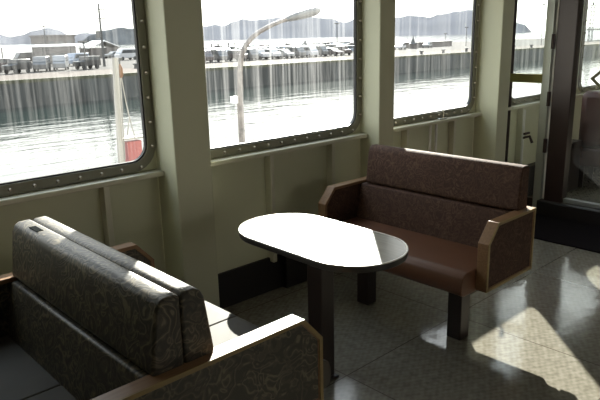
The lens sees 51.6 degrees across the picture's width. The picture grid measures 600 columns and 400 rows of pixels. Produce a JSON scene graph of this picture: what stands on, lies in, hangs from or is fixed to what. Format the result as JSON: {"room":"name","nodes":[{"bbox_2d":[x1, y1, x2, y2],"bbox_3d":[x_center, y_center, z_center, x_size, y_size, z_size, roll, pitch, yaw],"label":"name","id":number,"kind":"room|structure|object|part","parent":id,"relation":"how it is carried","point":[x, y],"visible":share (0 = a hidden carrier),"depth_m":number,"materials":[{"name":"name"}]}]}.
{"room":"ship interior","nodes":[
{"label":"ship interior","id":0,"kind":"room"},
{"bbox_2d":[0,0,599,274],"bbox_3d":[0.958,-0.825,4.779,16.000,2.250,0.030,-15,20,-41],"label":"wall","id":1,"kind":"structure","parent":0,"point":[300,176],"depth_m":3.69,"materials":[{"name":"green paint"}]},
{"bbox_2d":[0,0,155,195],"bbox_3d":[-1.265,-0.571,2.655,1.386,1.111,0.042,-15,20,-41],"label":"window","id":2,"kind":"structure","parent":1,"relation":"in","point":[138,9],"depth_m":3.06,"materials":[{"name":"silver metal"}]},
{"bbox_2d":[0,169,163,206],"bbox_3d":[-1.237,-0.011,2.779,1.400,0.027,0.075,-15,20,-41],"label":"trim","id":3,"kind":"structure","parent":1,"relation":"attached to","point":[73,188],"depth_m":2.92,"materials":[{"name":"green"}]},
{"bbox_2d":[99,186,114,246],"bbox_3d":[-0.955,0.258,3.131,0.030,0.685,0.055,-15,20,-41],"label":"trim","id":4,"kind":"structure","parent":1,"relation":"attached to","point":[104,193],"depth_m":3.07,"materials":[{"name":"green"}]},
{"bbox_2d":[144,0,219,306],"bbox_3d":[-0.613,-0.374,3.213,0.218,2.250,0.190,-15,20,-41],"label":"pillar","id":5,"kind":"structure","parent":1,"relation":"attached to","point":[174,28],"depth_m":3.15,"materials":[{"name":"beige paint"}]},
{"bbox_2d":[264,155,276,261],"bbox_3d":[-0.179,0.055,3.831,0.030,0.685,0.055,-15,20,-41],"label":"trim","id":6,"kind":"structure","parent":1,"relation":"attached to","point":[269,160],"depth_m":3.79,"materials":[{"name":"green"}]},
{"bbox_2d":[210,0,361,157],"bbox_3d":[-0.092,-0.878,3.715,1.386,1.111,0.042,-15,20,-41],"label":"window","id":7,"kind":"structure","parent":1,"relation":"in","point":[221,151],"depth_m":4.08,"materials":[{"name":"silver paint"}]},
{"bbox_2d":[211,133,367,166],"bbox_3d":[-0.063,-0.318,3.840,1.387,0.027,0.075,-15,20,-41],"label":"trim","id":8,"kind":"structure","parent":1,"relation":"attached to","point":[279,150],"depth_m":3.78,"materials":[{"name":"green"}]},
{"bbox_2d":[326,143,334,185],"bbox_3d":[0.210,-0.047,4.184,0.030,0.685,0.055,-15,20,-41],"label":"trim","id":9,"kind":"structure","parent":1,"relation":"attached to","point":[330,149],"depth_m":4.12,"materials":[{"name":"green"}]},
{"bbox_2d":[360,0,395,177],"bbox_3d":[0.528,-0.676,4.254,0.157,2.250,0.175,-15,20,-41],"label":"pillar","id":10,"kind":"structure","parent":1,"relation":"attached to","point":[378,16],"depth_m":4.15,"materials":[{"name":"beige paint"}]},
{"bbox_2d":[401,129,408,148],"bbox_3d":[0.793,-0.200,4.710,0.030,0.685,0.055,-15,20,-41],"label":"trim","id":11,"kind":"structure","parent":1,"relation":"attached to","point":[405,133],"depth_m":4.63,"materials":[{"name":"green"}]},
{"bbox_2d":[218,162,599,308],"bbox_3d":[1.016,0.127,4.991,16.000,0.300,0.075,-15,20,-41],"label":"baseboard","id":12,"kind":"structure","parent":1,"relation":"attached to","point":[248,281],"depth_m":3.88,"materials":[{"name":"black"}]},
{"bbox_2d":[428,125,431,151],"bbox_3d":[1.012,-0.268,4.910,0.036,0.655,0.046,-15,20,-41],"label":"pipe","id":13,"kind":"object","parent":1,"relation":"attached to","point":[430,126],"visible":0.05,"depth_m":4.84,"materials":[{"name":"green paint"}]},
{"bbox_2d":[434,124,437,152],"bbox_3d":[1.071,-0.284,4.963,0.036,0.655,0.046,-15,20,-41],"label":"pipe","id":14,"kind":"object","parent":1,"relation":"attached to","point":[436,125],"visible":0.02,"depth_m":4.89,"materials":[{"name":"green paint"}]},
{"bbox_2d":[394,0,479,125],"bbox_3d":[0.957,-1.153,4.662,1.386,1.111,0.042,-15,20,-41],"label":"window","id":15,"kind":"structure","parent":1,"relation":"in","point":[401,120],"depth_m":5.05,"materials":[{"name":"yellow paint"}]},
{"bbox_2d":[393,112,481,131],"bbox_3d":[1.033,-0.606,4.830,1.308,0.027,0.075,-15,20,-41],"label":"trim","id":16,"kind":"structure","parent":1,"relation":"attached to","point":[473,114],"depth_m":4.79,"materials":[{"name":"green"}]},
{"bbox_2d":[436,109,446,119],"bbox_3d":[1.113,-0.677,4.878,0.100,0.083,0.042,-15,20,-41],"label":"tap","id":17,"kind":"object","parent":1,"relation":"in","point":[442,110],"depth_m":4.88,"materials":[{"name":"silver metal"}]},
{"bbox_2d":[447,121,455,154],"bbox_3d":[1.244,-0.318,5.118,0.030,0.685,0.055,-15,20,-41],"label":"trim","id":18,"kind":"structure","parent":1,"relation":"attached to","point":[452,125],"depth_m":5.05,"materials":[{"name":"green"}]},
{"bbox_2d":[472,0,514,161],"bbox_3d":[1.617,-0.954,5.209,0.175,2.250,0.218,-15,20,-41],"label":"pillar","id":19,"kind":"structure","parent":1,"relation":"attached to","point":[496,17],"depth_m":5.12,"materials":[{"name":"beige paint"}]},
{"bbox_2d":[514,108,524,163],"bbox_3d":[2.068,-0.534,5.862,0.030,0.685,0.055,-15,20,-41],"label":"trim","id":20,"kind":"structure","parent":1,"relation":"attached to","point":[520,110],"depth_m":5.83,"materials":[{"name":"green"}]},
{"bbox_2d":[505,0,542,206],"bbox_3d":[1.962,-1.020,5.430,0.055,2.250,0.355,-15,20,-41],"label":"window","id":21,"kind":"structure","parent":1,"relation":"in","point":[514,77],"depth_m":5.45,"materials":[{"name":"yellow paint"}]},
{"bbox_3d":[2.004,0.013,5.688,0.050,0.120,0.290,-15,20,-41],"label":"panel","id":22,"kind":"part","parent":21,"relation":"part of","materials":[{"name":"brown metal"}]},
{"bbox_2d":[511,94,540,104],"bbox_3d":[2.322,-1.511,5.896,1.276,1.111,0.042,-15,20,-41],"label":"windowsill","id":23,"kind":"structure","parent":1,"relation":"in","point":[524,99],"depth_m":5.83,"materials":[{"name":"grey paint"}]},
{"bbox_2d":[520,110,532,163],"bbox_3d":[2.122,-0.524,5.811,0.094,0.630,0.103,-2,15,-1],"label":"pipe","id":24,"kind":"object","parent":1,"relation":"attached to","point":[524,111],"visible":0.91,"depth_m":5.79,"materials":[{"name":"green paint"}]},
{"bbox_2d":[523,132,532,142],"bbox_3d":[2.129,-0.580,5.788,0.100,0.100,0.105,-15,20,-41],"label":"tap","id":25,"kind":"object","parent":24,"relation":"on","point":[529,136],"depth_m":5.77,"materials":[{"name":"brown metal"}]},
{"bbox_2d":[508,90,599,110],"bbox_3d":[4.232,-1.444,7.720,7.125,0.027,0.075,-15,20,-41],"label":"trim","id":26,"kind":"structure","parent":1,"relation":"attached to","point":[523,105],"depth_m":5.79,"materials":[{"name":"beige"}]},
{"bbox_2d":[578,0,599,91],"bbox_3d":[3.408,-1.796,6.877,1.296,1.111,0.042,-15,20,-41],"label":"window","id":27,"kind":"structure","parent":1,"relation":"in","point":[591,87],"depth_m":6.50,"materials":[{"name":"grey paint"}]},
{"bbox_2d":[224,169,599,399],"bbox_3d":[3.666,0.991,2.308,16.000,0.120,7.910,-15,20,-41],"label":"floor","id":28,"kind":"structure","parent":0,"point":[535,335],"depth_m":3.35,"materials":[{"name":"tile"}]},
{"bbox_2d":[0,216,330,399],"bbox_3d":[-0.688,0.597,2.196,1.230,0.896,1.152,-15,20,-41],"label":"sofa","id":29,"kind":"object","parent":28,"relation":"on","point":[82,317],"visible":1,"depth_m":1.97,"materials":[{"name":"grey fabric"}]},
{"bbox_2d":[0,335,59,399],"bbox_3d":[-1.087,0.662,2.190,0.615,0.120,0.514,-15,20,-41],"label":"seat cushion","id":30,"kind":"object","parent":29,"relation":"on","point":[23,376],"depth_m":2.16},
{"bbox_2d":[25,385,76,399],"bbox_3d":[-0.734,0.751,1.824,0.615,0.120,0.514,-15,20,-41],"label":"seat cushion","id":31,"kind":"object","parent":29,"relation":"on","point":[54,392],"depth_m":2.03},
{"bbox_3d":[-1.062,0.440,2.566,0.987,0.302,0.046,-15,20,-41],"label":"fabric panel","id":32,"kind":"part","parent":29,"relation":"part of","materials":[{"name":"grey fabric"}]},
{"bbox_3d":[-1.061,0.440,2.565,1.022,0.337,0.056,-15,20,-41],"label":"armrest","id":33,"kind":"part","parent":29,"relation":"part of","materials":[{"name":"brown wood"}]},
{"bbox_3d":[-0.757,0.514,2.109,0.143,0.233,1.026,-15,20,-41],"label":"backrest","id":34,"kind":"part","parent":29,"relation":"part of","materials":[{"name":"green fabric"}]},
{"bbox_3d":[-0.733,0.282,2.076,0.102,0.223,1.076,-15,20,-41],"label":"backrest","id":35,"kind":"part","parent":29,"relation":"part of","materials":[{"name":"green fabric"}]},
{"bbox_3d":[-0.657,0.263,2.144,0.102,0.223,1.076,-15,20,-41],"label":"backrest","id":36,"kind":"part","parent":29,"relation":"part of","materials":[{"name":"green fabric"}]},
{"bbox_3d":[-0.316,0.626,1.794,1.022,0.337,0.056,-15,20,-41],"label":"armrest","id":37,"kind":"part","parent":29,"relation":"part of","materials":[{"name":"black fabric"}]},
{"bbox_2d":[204,300,239,325],"bbox_3d":[-0.639,0.545,2.594,0.615,0.120,0.514,-15,20,-41],"label":"seat cushion","id":38,"kind":"object","parent":29,"relation":"on","point":[216,315],"depth_m":2.58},
{"bbox_3d":[-0.295,0.631,1.773,1.022,0.337,0.004,-15,20,-41],"label":"edge trim","id":39,"kind":"part","parent":29,"relation":"part of","materials":[{"name":"brown wood"}]},
{"bbox_3d":[-0.315,0.627,1.793,0.987,0.302,0.046,-15,20,-41],"label":"fabric panel","id":40,"kind":"part","parent":29,"relation":"part of","materials":[{"name":"fabric"}]},
{"bbox_2d":[210,317,330,388],"bbox_3d":[-0.286,0.633,2.228,0.615,0.120,0.514,-15,20,-41],"label":"armrest","id":41,"kind":"object","parent":29,"relation":"on","point":[226,329],"depth_m":2.44,"materials":[{"name":"brown fabric"}]},
{"bbox_2d":[239,213,407,380],"bbox_3d":[0.091,0.501,2.871,0.458,0.701,0.878,-15,20,-41],"label":"table","id":42,"kind":"object","parent":28,"relation":"on","point":[327,246],"visible":0.88,"depth_m":2.78,"materials":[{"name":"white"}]},
{"bbox_3d":[0.097,0.520,2.870,0.084,0.641,0.095,-15,20,-41],"label":"post","id":43,"kind":"part","parent":42,"relation":"part of","materials":[{"name":"black metal"}]},
{"bbox_3d":[0.104,0.835,2.953,0.110,0.012,0.121,-15,20,-41],"label":"foot plate","id":44,"kind":"part","parent":42,"relation":"part of","materials":[{"name":"black metal"}]},
{"bbox_2d":[318,144,535,340],"bbox_3d":[0.627,0.218,3.495,0.580,0.905,1.150,-15,20,-41],"label":"sofa","id":45,"kind":"object","parent":28,"relation":"on","point":[466,224],"visible":0.84,"depth_m":3.36,"materials":[{"name":"brown fabric"}]},
{"bbox_3d":[0.279,0.049,3.926,0.455,0.337,0.004,-15,20,-41],"label":"edge trim","id":46,"kind":"part","parent":45,"relation":"part of","materials":[{"name":"brown wood"}]},
{"bbox_3d":[0.299,0.054,3.905,0.455,0.337,0.056,-15,20,-41],"label":"armrest","id":47,"kind":"part","parent":45,"relation":"part of","materials":[{"name":"brown fabric"}]},
{"bbox_3d":[0.298,0.054,3.907,0.420,0.302,0.046,-15,20,-41],"label":"fabric panel","id":48,"kind":"part","parent":45,"relation":"part of","materials":[{"name":"brown fabric"}]},
{"bbox_3d":[0.401,0.473,3.735,0.080,0.300,0.084,-15,20,-41],"label":"leg","id":49,"kind":"part","parent":45,"relation":"part of","materials":[{"name":"black wood"}]},
{"bbox_2d":[342,217,477,296],"bbox_3d":[0.621,0.276,3.503,0.560,0.120,1.028,-15,20,-41],"label":"seat cushion","id":50,"kind":"object","parent":45,"relation":"on","point":[439,261],"depth_m":3.21,"materials":[{"name":"brown leather"}]},
{"bbox_3d":[0.754,0.088,3.587,0.143,0.233,1.024,-15,20,-41],"label":"backrest","id":51,"kind":"part","parent":45,"relation":"part of","materials":[{"name":"brown fabric"}]},
{"bbox_3d":[0.795,-0.144,3.535,0.102,0.233,1.020,-15,20,-41],"label":"backrest","id":52,"kind":"part","parent":45,"relation":"part of","materials":[{"name":"brown fabric"}]},
{"bbox_3d":[0.838,0.582,3.283,0.080,0.300,0.084,-15,20,-41],"label":"leg","id":53,"kind":"part","parent":45,"relation":"part of","materials":[{"name":"black wood"}]},
{"bbox_3d":[1.043,0.240,3.136,0.455,0.337,0.056,-15,20,-41],"label":"armrest","id":54,"kind":"part","parent":45,"relation":"part of","materials":[{"name":"brown fabric"}]},
{"bbox_3d":[1.044,0.240,3.135,0.420,0.302,0.046,-15,20,-41],"label":"fabric panel","id":55,"kind":"part","parent":45,"relation":"part of","materials":[{"name":"brown fabric"}]},
{"bbox_3d":[1.063,0.245,3.115,0.455,0.337,0.004,-15,20,-41],"label":"edge trim","id":56,"kind":"part","parent":45,"relation":"part of","materials":[{"name":"brown wood"}]},
{"bbox_2d":[534,213,599,252],"bbox_3d":[2.421,0.326,4.678,0.639,0.012,1.800,-15,20,-41],"label":"door mat","id":57,"kind":"object","parent":28,"relation":"on","point":[580,235],"visible":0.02,"depth_m":4.93,"materials":[{"name":"black rubber"}]},
{"bbox_2d":[536,198,599,225],"bbox_3d":[2.685,0.174,4.996,0.220,0.130,1.540,-15,20,-41],"label":"sill","id":58,"kind":"structure","parent":28,"relation":"on","point":[579,213],"depth_m":5.26,"materials":[{"name":"black"}]},
{"bbox_2d":[567,139,581,191],"bbox_3d":[2.650,-0.357,6.287,0.250,0.500,0.260,-15,20,-41],"label":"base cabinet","id":59,"kind":"object","parent":28,"relation":"on","point":[575,154],"visible":0.34,"depth_m":6.19,"materials":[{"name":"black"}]},
{"bbox_2d":[578,91,599,187],"bbox_3d":[3.188,-0.627,6.319,0.560,0.980,0.560,10,18,36],"label":"lounge chair","id":60,"kind":"object","parent":28,"relation":"on","point":[589,130],"visible":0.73,"depth_m":6.18,"materials":[{"name":"brown fabric"}]},
{"bbox_3d":[2.889,-0.241,6.375,0.040,0.220,0.040,10,18,36],"label":"leg","id":61,"kind":"part","parent":60,"relation":"part of","materials":[{"name":"black"}]},
{"bbox_3d":[3.064,-0.786,6.111,0.560,0.560,0.160,10,18,36],"label":"backrest","id":62,"kind":"part","parent":60,"relation":"part of","materials":[{"name":"fabric"}]},
{"bbox_3d":[3.192,-0.462,6.362,0.560,0.200,0.560,10,18,36],"label":"seat","id":63,"kind":"part","parent":60,"relation":"part of","materials":[{"name":"fabric"}]},
{"bbox_3d":[3.152,-0.337,6.714,0.040,0.220,0.040,10,18,36],"label":"leg","id":64,"kind":"part","parent":60,"relation":"part of","materials":[{"name":"black"}]},
{"bbox_3d":[5.229,-0.204,2.055,0.060,2.250,5.820,-15,20,-41],"label":"wall","id":65,"kind":"structure","parent":0,"visible":0},
{"bbox_2d":[532,0,599,208],"bbox_3d":[2.648,-0.845,4.706,0.126,2.250,1.690,-15,20,-41],"label":"door","id":66,"kind":"structure","parent":65,"relation":"in","point":[564,18],"depth_m":5.21,"materials":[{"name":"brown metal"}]},
{"bbox_3d":[2.209,-0.960,5.179,0.100,2.250,0.160,-15,20,-41],"label":"post","id":67,"kind":"part","parent":66,"relation":"part of","materials":[{"name":"brown wood"}]},
{"bbox_3d":[2.745,0.114,4.897,0.050,0.035,1.340,-15,20,-41],"label":"rail","id":68,"kind":"part","parent":66,"relation":"part of","materials":[{"name":"silver metal"}]},
{"label":"outside","id":69,"kind":"structure","parent":0,"visible":0},
{"bbox_2d":[0,31,599,182],"bbox_3d":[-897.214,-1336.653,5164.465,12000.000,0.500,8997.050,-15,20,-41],"label":"harbour water","id":70,"kind":"structure","parent":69,"point":[35,141],"depth_m":56.42,"materials":[{"name":"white liquid"}]},
{"bbox_2d":[80,27,134,43],"bbox_3d":[-332.675,-324.598,1223.119,215.855,30.708,297.314,-15,20,-41],"label":"wooded headland","id":71,"kind":"structure","parent":70,"relation":"on","point":[122,35],"depth_m":1139.71,"materials":[{"name":"grey"}]},
{"bbox_3d":[9.067,-0.306,20.268,80.000,3.630,9.600,-15,20,-41],"label":"ferry berth","id":72,"kind":"object","parent":70,"relation":"on","visible":0},
{"bbox_2d":[112,58,135,162],"bbox_3d":[-1.847,0.053,6.697,0.307,3.103,0.064,-15,20,-41],"label":"mast","id":73,"kind":"object","parent":72,"relation":"on","point":[117,69],"visible":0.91,"depth_m":6.41,"materials":[{"name":"grey metal"}]},
{"bbox_3d":[-1.890,0.064,6.659,0.189,3.103,0.064,-15,20,-41],"label":"post","id":74,"kind":"part","parent":73,"relation":"part of","materials":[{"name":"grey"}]},
{"bbox_2d":[116,135,142,161],"bbox_3d":[-1.791,0.412,6.980,0.304,2.260,0.120,-15,20,-41],"label":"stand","id":75,"kind":"object","parent":72,"relation":"on","point":[133,148],"visible":0.32,"depth_m":6.68,"materials":[{"name":"red"}]},
{"bbox_2d":[230,7,319,142],"bbox_3d":[-0.439,-2.093,13.187,2.514,3.871,0.220,-15,20,-41],"label":"street lamp","id":76,"kind":"object","parent":72,"relation":"on","point":[313,11],"visible":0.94,"depth_m":12.50,"materials":[{"name":"grey metal"}]},
{"bbox_3d":[-0.740,-2.874,12.707,1.436,1.686,0.116,-15,20,-41],"label":"curved arm","id":77,"kind":"part","parent":76,"relation":"part of"},
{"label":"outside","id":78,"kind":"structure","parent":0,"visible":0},
{"bbox_2d":[0,10,530,44],"bbox_3d":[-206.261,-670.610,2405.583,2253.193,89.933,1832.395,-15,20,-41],"label":"hill","id":79,"kind":"structure","parent":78,"point":[453,23],"depth_m":2194.98,"materials":[{"name":"grey"}]},
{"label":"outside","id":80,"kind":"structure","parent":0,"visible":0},
{"bbox_2d":[0,38,599,74],"bbox_3d":[124.943,-69.544,267.035,680.000,0.015,69.000,-15,20,-41],"label":"ground","id":81,"kind":"structure","parent":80,"point":[126,63],"depth_m":117.73,"materials":[{"name":"concrete"}]},
{"bbox_2d":[0,58,9,71],"bbox_3d":[-40.731,-18.059,83.319,1.640,1.742,3.612,6,17,26],"label":"jeep","id":82,"kind":"object","parent":81,"relation":"on","point":[3,61],"visible":0.48,"depth_m":83.43,"materials":[{"name":"black paint"}]},
{"bbox_2d":[1,59,31,73],"bbox_3d":[-35.993,-16.987,78.841,1.640,1.742,3.612,3,15,17],"label":"jeep","id":83,"kind":"object","parent":81,"relation":"on","point":[16,65],"visible":1,"depth_m":78.17,"materials":[{"name":"black paint"}]},
{"bbox_2d":[13,52,32,61],"bbox_3d":[-52.754,-27.278,118.877,1.700,1.942,3.912,10,18,36],"label":"van","id":84,"kind":"object","parent":81,"relation":"on","point":[21,55],"visible":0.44,"depth_m":117.99,"materials":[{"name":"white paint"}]},
{"bbox_2d":[0,44,82,57],"bbox_3d":[-43.040,-23.856,102.269,4.000,3.400,14.000,13,20,42],"label":"shelter","id":85,"kind":"object","parent":81,"relation":"on","point":[41,45],"visible":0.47,"depth_m":101.02,"materials":[{"name":"grey metal"}]},
{"bbox_2d":[33,56,50,71],"bbox_3d":[-34.327,-18.083,82.450,1.700,1.942,3.912,-5,15,-12],"label":"van","id":86,"kind":"object","parent":81,"relation":"on","point":[39,62],"visible":0.99,"depth_m":80.96,"materials":[{"name":"grey paint"}]},
{"bbox_2d":[39,25,47,55],"bbox_3d":[-43.565,-26.568,106.471,1.400,6.520,0.300,-15,20,-41],"label":"lamp post","id":87,"kind":"object","parent":81,"relation":"on","point":[43,26],"visible":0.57,"depth_m":105.93,"materials":[{"name":"grey metal"}]},
{"bbox_2d":[29,34,75,62],"bbox_3d":[-45.813,-28.115,115.501,6.200,5.000,6.400,-15,20,-41],"label":"building","id":88,"kind":"structure","parent":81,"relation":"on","point":[35,39],"depth_m":113.15,"materials":[{"name":"concrete"}]},
{"bbox_2d":[52,55,68,70],"bbox_3d":[-32.826,-18.826,85.132,1.700,1.942,3.912,-5,15,-12],"label":"van","id":89,"kind":"object","parent":81,"relation":"on","point":[58,61],"visible":1,"depth_m":83.62,"materials":[{"name":"grey paint"}]},
{"bbox_2d":[67,53,88,65],"bbox_3d":[-35.628,-22.474,99.185,1.700,1.942,3.912,5,16,21],"label":"van","id":90,"kind":"object","parent":81,"relation":"on","point":[72,57],"visible":0.34,"depth_m":97.83,"materials":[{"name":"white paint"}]},
{"bbox_2d":[78,41,88,69],"bbox_3d":[-28.671,-19.235,82.690,1.400,3.820,0.300,-15,20,-41],"label":"lamp post","id":91,"kind":"object","parent":81,"relation":"on","point":[83,42],"visible":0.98,"depth_m":82.50,"materials":[{"name":"grey metal"}]},
{"bbox_2d":[72,56,100,69],"bbox_3d":[-29.603,-19.081,86.205,1.640,1.742,3.612,8,17,31],"label":"jeep","id":92,"kind":"object","parent":81,"relation":"on","point":[91,61],"visible":0.93,"depth_m":85.71,"materials":[{"name":"black paint"}]},
{"bbox_2d":[77,40,120,57],"bbox_3d":[-46.661,-35.047,144.063,7.800,3.850,6.600,-15,20,-41],"label":"shed","id":93,"kind":"object","parent":81,"relation":"on","point":[109,46],"visible":0.76,"depth_m":141.96,"materials":[{"name":"metal"}]},
{"bbox_2d":[93,3,105,66],"bbox_3d":[-29.599,-24.540,92.511,1.800,9.100,0.760,-15,20,-41],"label":"utility pole","id":94,"kind":"object","parent":81,"relation":"on","point":[98,33],"visible":1,"depth_m":92.10,"materials":[{"name":"grey"}]},
{"bbox_2d":[105,51,115,57],"bbox_3d":[-41.196,-32.152,137.342,1.740,1.412,4.412,12,20,40],"label":"sedan","id":95,"kind":"object","parent":81,"relation":"on","point":[110,54],"visible":0.36,"depth_m":136.19,"materials":[{"name":"grey paint"}]},
{"bbox_2d":[114,48,135,59],"bbox_3d":[-34.253,-28.714,122.297,1.870,2.136,4.303,12,20,40],"label":"van","id":96,"kind":"object","parent":81,"relation":"on","point":[130,53],"visible":0.73,"depth_m":121.36,"materials":[{"name":"grey paint"}]},
{"bbox_2d":[204,50,213,62],"bbox_3d":[-15.608,-22.837,98.793,3.912,1.942,1.700,11,19,39],"label":"van","id":97,"kind":"object","parent":81,"relation":"on","point":[209,57],"visible":0.41,"depth_m":97.71,"materials":[{"name":"black paint"}]},
{"bbox_2d":[210,49,228,61],"bbox_3d":[-13.373,-23.547,101.282,1.700,1.942,3.912,-13,19,-36],"label":"van","id":98,"kind":"object","parent":81,"relation":"on","point":[219,54],"visible":0.78,"depth_m":100.08,"materials":[{"name":"grey paint"}]},
{"bbox_2d":[204,41,245,49],"bbox_3d":[-16.046,-31.695,130.142,4.000,3.100,10.000,13,20,42],"label":"shelter","id":99,"kind":"object","parent":81,"relation":"on","point":[213,42],"visible":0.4,"depth_m":128.75,"materials":[{"name":"grey"}]},
{"bbox_2d":[226,46,240,49],"bbox_3d":[-14.706,-33.278,138.229,3.912,1.942,1.700,12,20,42],"label":"van","id":100,"kind":"object","parent":81,"relation":"on","point":[230,47],"visible":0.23,"depth_m":137.25,"materials":[{"name":"grey paint"}]},
{"bbox_2d":[227,50,247,60],"bbox_3d":[-10.345,-23.962,102.976,1.640,1.742,3.612,-14,20,-40],"label":"jeep","id":101,"kind":"object","parent":81,"relation":"on","point":[231,53],"visible":0.69,"depth_m":102.46,"materials":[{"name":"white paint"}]},
{"bbox_2d":[237,48,258,59],"bbox_3d":[-8.821,-24.721,105.323,3.912,1.942,1.700,13,20,42],"label":"van","id":102,"kind":"object","parent":81,"relation":"on","point":[252,52],"visible":0.62,"depth_m":104.10,"materials":[{"name":"grey paint"}]},
{"bbox_2d":[251,49,269,59],"bbox_3d":[-7.052,-25.152,107.191,3.612,1.742,1.640,13,20,43],"label":"jeep","id":103,"kind":"object","parent":81,"relation":"on","point":[261,52],"visible":0.66,"depth_m":106.17,"materials":[{"name":"grey paint"}]},
{"bbox_2d":[264,49,281,58],"bbox_3d":[-4.902,-25.659,108.921,1.640,1.742,3.612,-12,18,-35],"label":"jeep","id":104,"kind":"object","parent":81,"relation":"on","point":[273,53],"visible":0.81,"depth_m":107.92,"materials":[{"name":"grey paint"}]},
{"bbox_2d":[267,46,280,56],"bbox_3d":[-5.246,-28.377,118.846,3.912,1.942,1.700,12,20,42],"label":"van","id":105,"kind":"object","parent":81,"relation":"on","point":[273,47],"visible":0.16,"depth_m":117.92,"materials":[{"name":"grey paint"}]},
{"bbox_2d":[275,49,294,58],"bbox_3d":[-2.816,-26.011,110.460,3.812,1.542,1.690,12,20,41],"label":"hatchback","id":106,"kind":"object","parent":81,"relation":"on","point":[286,53],"visible":0.62,"depth_m":109.62,"materials":[{"name":"grey paint"}]},
{"bbox_2d":[285,46,305,57],"bbox_3d":[-0.835,-26.827,112.589,1.700,1.942,3.912,-15,20,-41],"label":"van","id":107,"kind":"object","parent":81,"relation":"on","point":[299,50],"visible":0.76,"depth_m":111.48,"materials":[{"name":"grey paint"}]},
{"bbox_2d":[299,46,318,56],"bbox_3d":[1.498,-27.362,114.410,1.700,1.942,3.912,-14,20,-41],"label":"van","id":108,"kind":"object","parent":81,"relation":"on","point":[310,50],"visible":0.62,"depth_m":113.23,"materials":[{"name":"grey paint"}]},
{"bbox_2d":[311,46,328,56],"bbox_3d":[3.409,-28.003,116.667,3.912,1.942,1.700,11,19,40],"label":"van","id":109,"kind":"object","parent":81,"relation":"on","point":[322,50],"visible":0.62,"depth_m":115.42,"materials":[{"name":"grey paint"}]},
{"bbox_2d":[324,44,340,47],"bbox_3d":[6.990,-31.658,130.184,3.912,1.942,1.700,13,21,43],"label":"van","id":110,"kind":"object","parent":81,"relation":"on","point":[326,45],"visible":0.23,"depth_m":129.43,"materials":[{"name":"grey paint"}]},
{"bbox_2d":[323,48,343,55],"bbox_3d":[6.230,-28.162,118.059,1.740,1.412,4.412,-13,19,-38],"label":"sedan","id":111,"kind":"object","parent":81,"relation":"on","point":[335,51],"visible":0.74,"depth_m":117.04,"materials":[{"name":"black paint"}]},
{"bbox_2d":[334,46,351,54],"bbox_3d":[8.221,-28.793,119.624,1.640,1.742,3.612,-12,18,-35],"label":"jeep","id":112,"kind":"object","parent":81,"relation":"on","point":[345,49],"visible":0.71,"depth_m":118.70,"materials":[{"name":"black paint"}]},
{"bbox_2d":[395,43,405,49],"bbox_3d":[24.741,-37.858,153.121,1.740,1.412,4.412,6,17,26],"label":"sedan","id":113,"kind":"object","parent":81,"relation":"on","point":[403,45],"visible":0.86,"depth_m":152.26,"materials":[{"name":"grey paint"}]},
{"bbox_2d":[408,37,417,48],"bbox_3d":[29.028,-40.640,159.413,2.640,3.410,2.640,-15,20,-41],"label":"kiosk","id":114,"kind":"object","parent":81,"relation":"on","point":[412,45],"visible":1,"depth_m":158.99,"materials":[{"name":"concrete"}]},
{"bbox_2d":[397,41,451,47],"bbox_3d":[34.919,-43.358,172.923,20.600,1.500,4.400,-15,20,-41],"label":"shed","id":115,"kind":"object","parent":81,"relation":"on","point":[434,43],"visible":0.71,"depth_m":173.00,"materials":[{"name":"concrete"}]},
{"bbox_2d":[422,42,431,47],"bbox_3d":[33.567,-40.935,163.733,1.690,1.542,3.812,6,17,26],"label":"hatchback","id":116,"kind":"object","parent":81,"relation":"on","point":[425,44],"visible":0.99,"depth_m":162.79,"materials":[{"name":"grey paint"}]},
{"bbox_2d":[587,2,595,41],"bbox_3d":[89.524,-54.556,190.534,1.800,11.748,1.800,-15,20,-41],"label":"signal mast","id":117,"kind":"object","parent":81,"relation":"on","point":[593,2],"visible":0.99,"depth_m":190.51,"materials":[{"name":"grey metal"}]},
{"bbox_2d":[585,27,599,40],"bbox_3d":[103.646,-59.366,221.377,33.000,4.600,6.000,-15,20,-41],"label":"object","id":118,"kind":"object","parent":81,"relation":"on","point":[596,30],"visible":0.38,"depth_m":217.09,"materials":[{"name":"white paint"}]},
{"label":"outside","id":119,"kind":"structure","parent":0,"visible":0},
{"bbox_2d":[0,45,599,108],"bbox_3d":[129.772,-66.841,262.474,680.000,3.100,83.000,-15,20,-41],"label":"quay","id":120,"kind":"object","parent":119,"point":[17,95],"depth_m":82.16,"materials":[{"name":"grey concrete"}]},
{"bbox_2d":[0,44,599,83],"bbox_3d":[157.993,-61.212,232.868,680.000,0.350,0.520,-15,20,-41],"label":"kerb","id":121,"kind":"object","parent":120,"relation":"on","point":[458,53],"depth_m":82.04,"materials":[{"name":"grey concrete"}]},
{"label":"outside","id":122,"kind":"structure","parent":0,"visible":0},
{"bbox_2d":[0,42,599,80],"bbox_3d":[153.191,-62.480,237.816,680.000,0.010,13.500,-15,20,-41],"label":"apron","id":123,"kind":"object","parent":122,"point":[211,65],"depth_m":90.78,"materials":[{"name":"concrete"}]},
{"bbox_2d":[541,4,545,43],"bbox_3d":[63.913,-46.176,163.566,1.400,10.420,0.300,-15,20,-41],"label":"lamp post","id":124,"kind":"object","parent":123,"relation":"on","point":[542,4],"visible":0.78,"depth_m":163.45,"materials":[{"name":"grey metal"}]}
]}

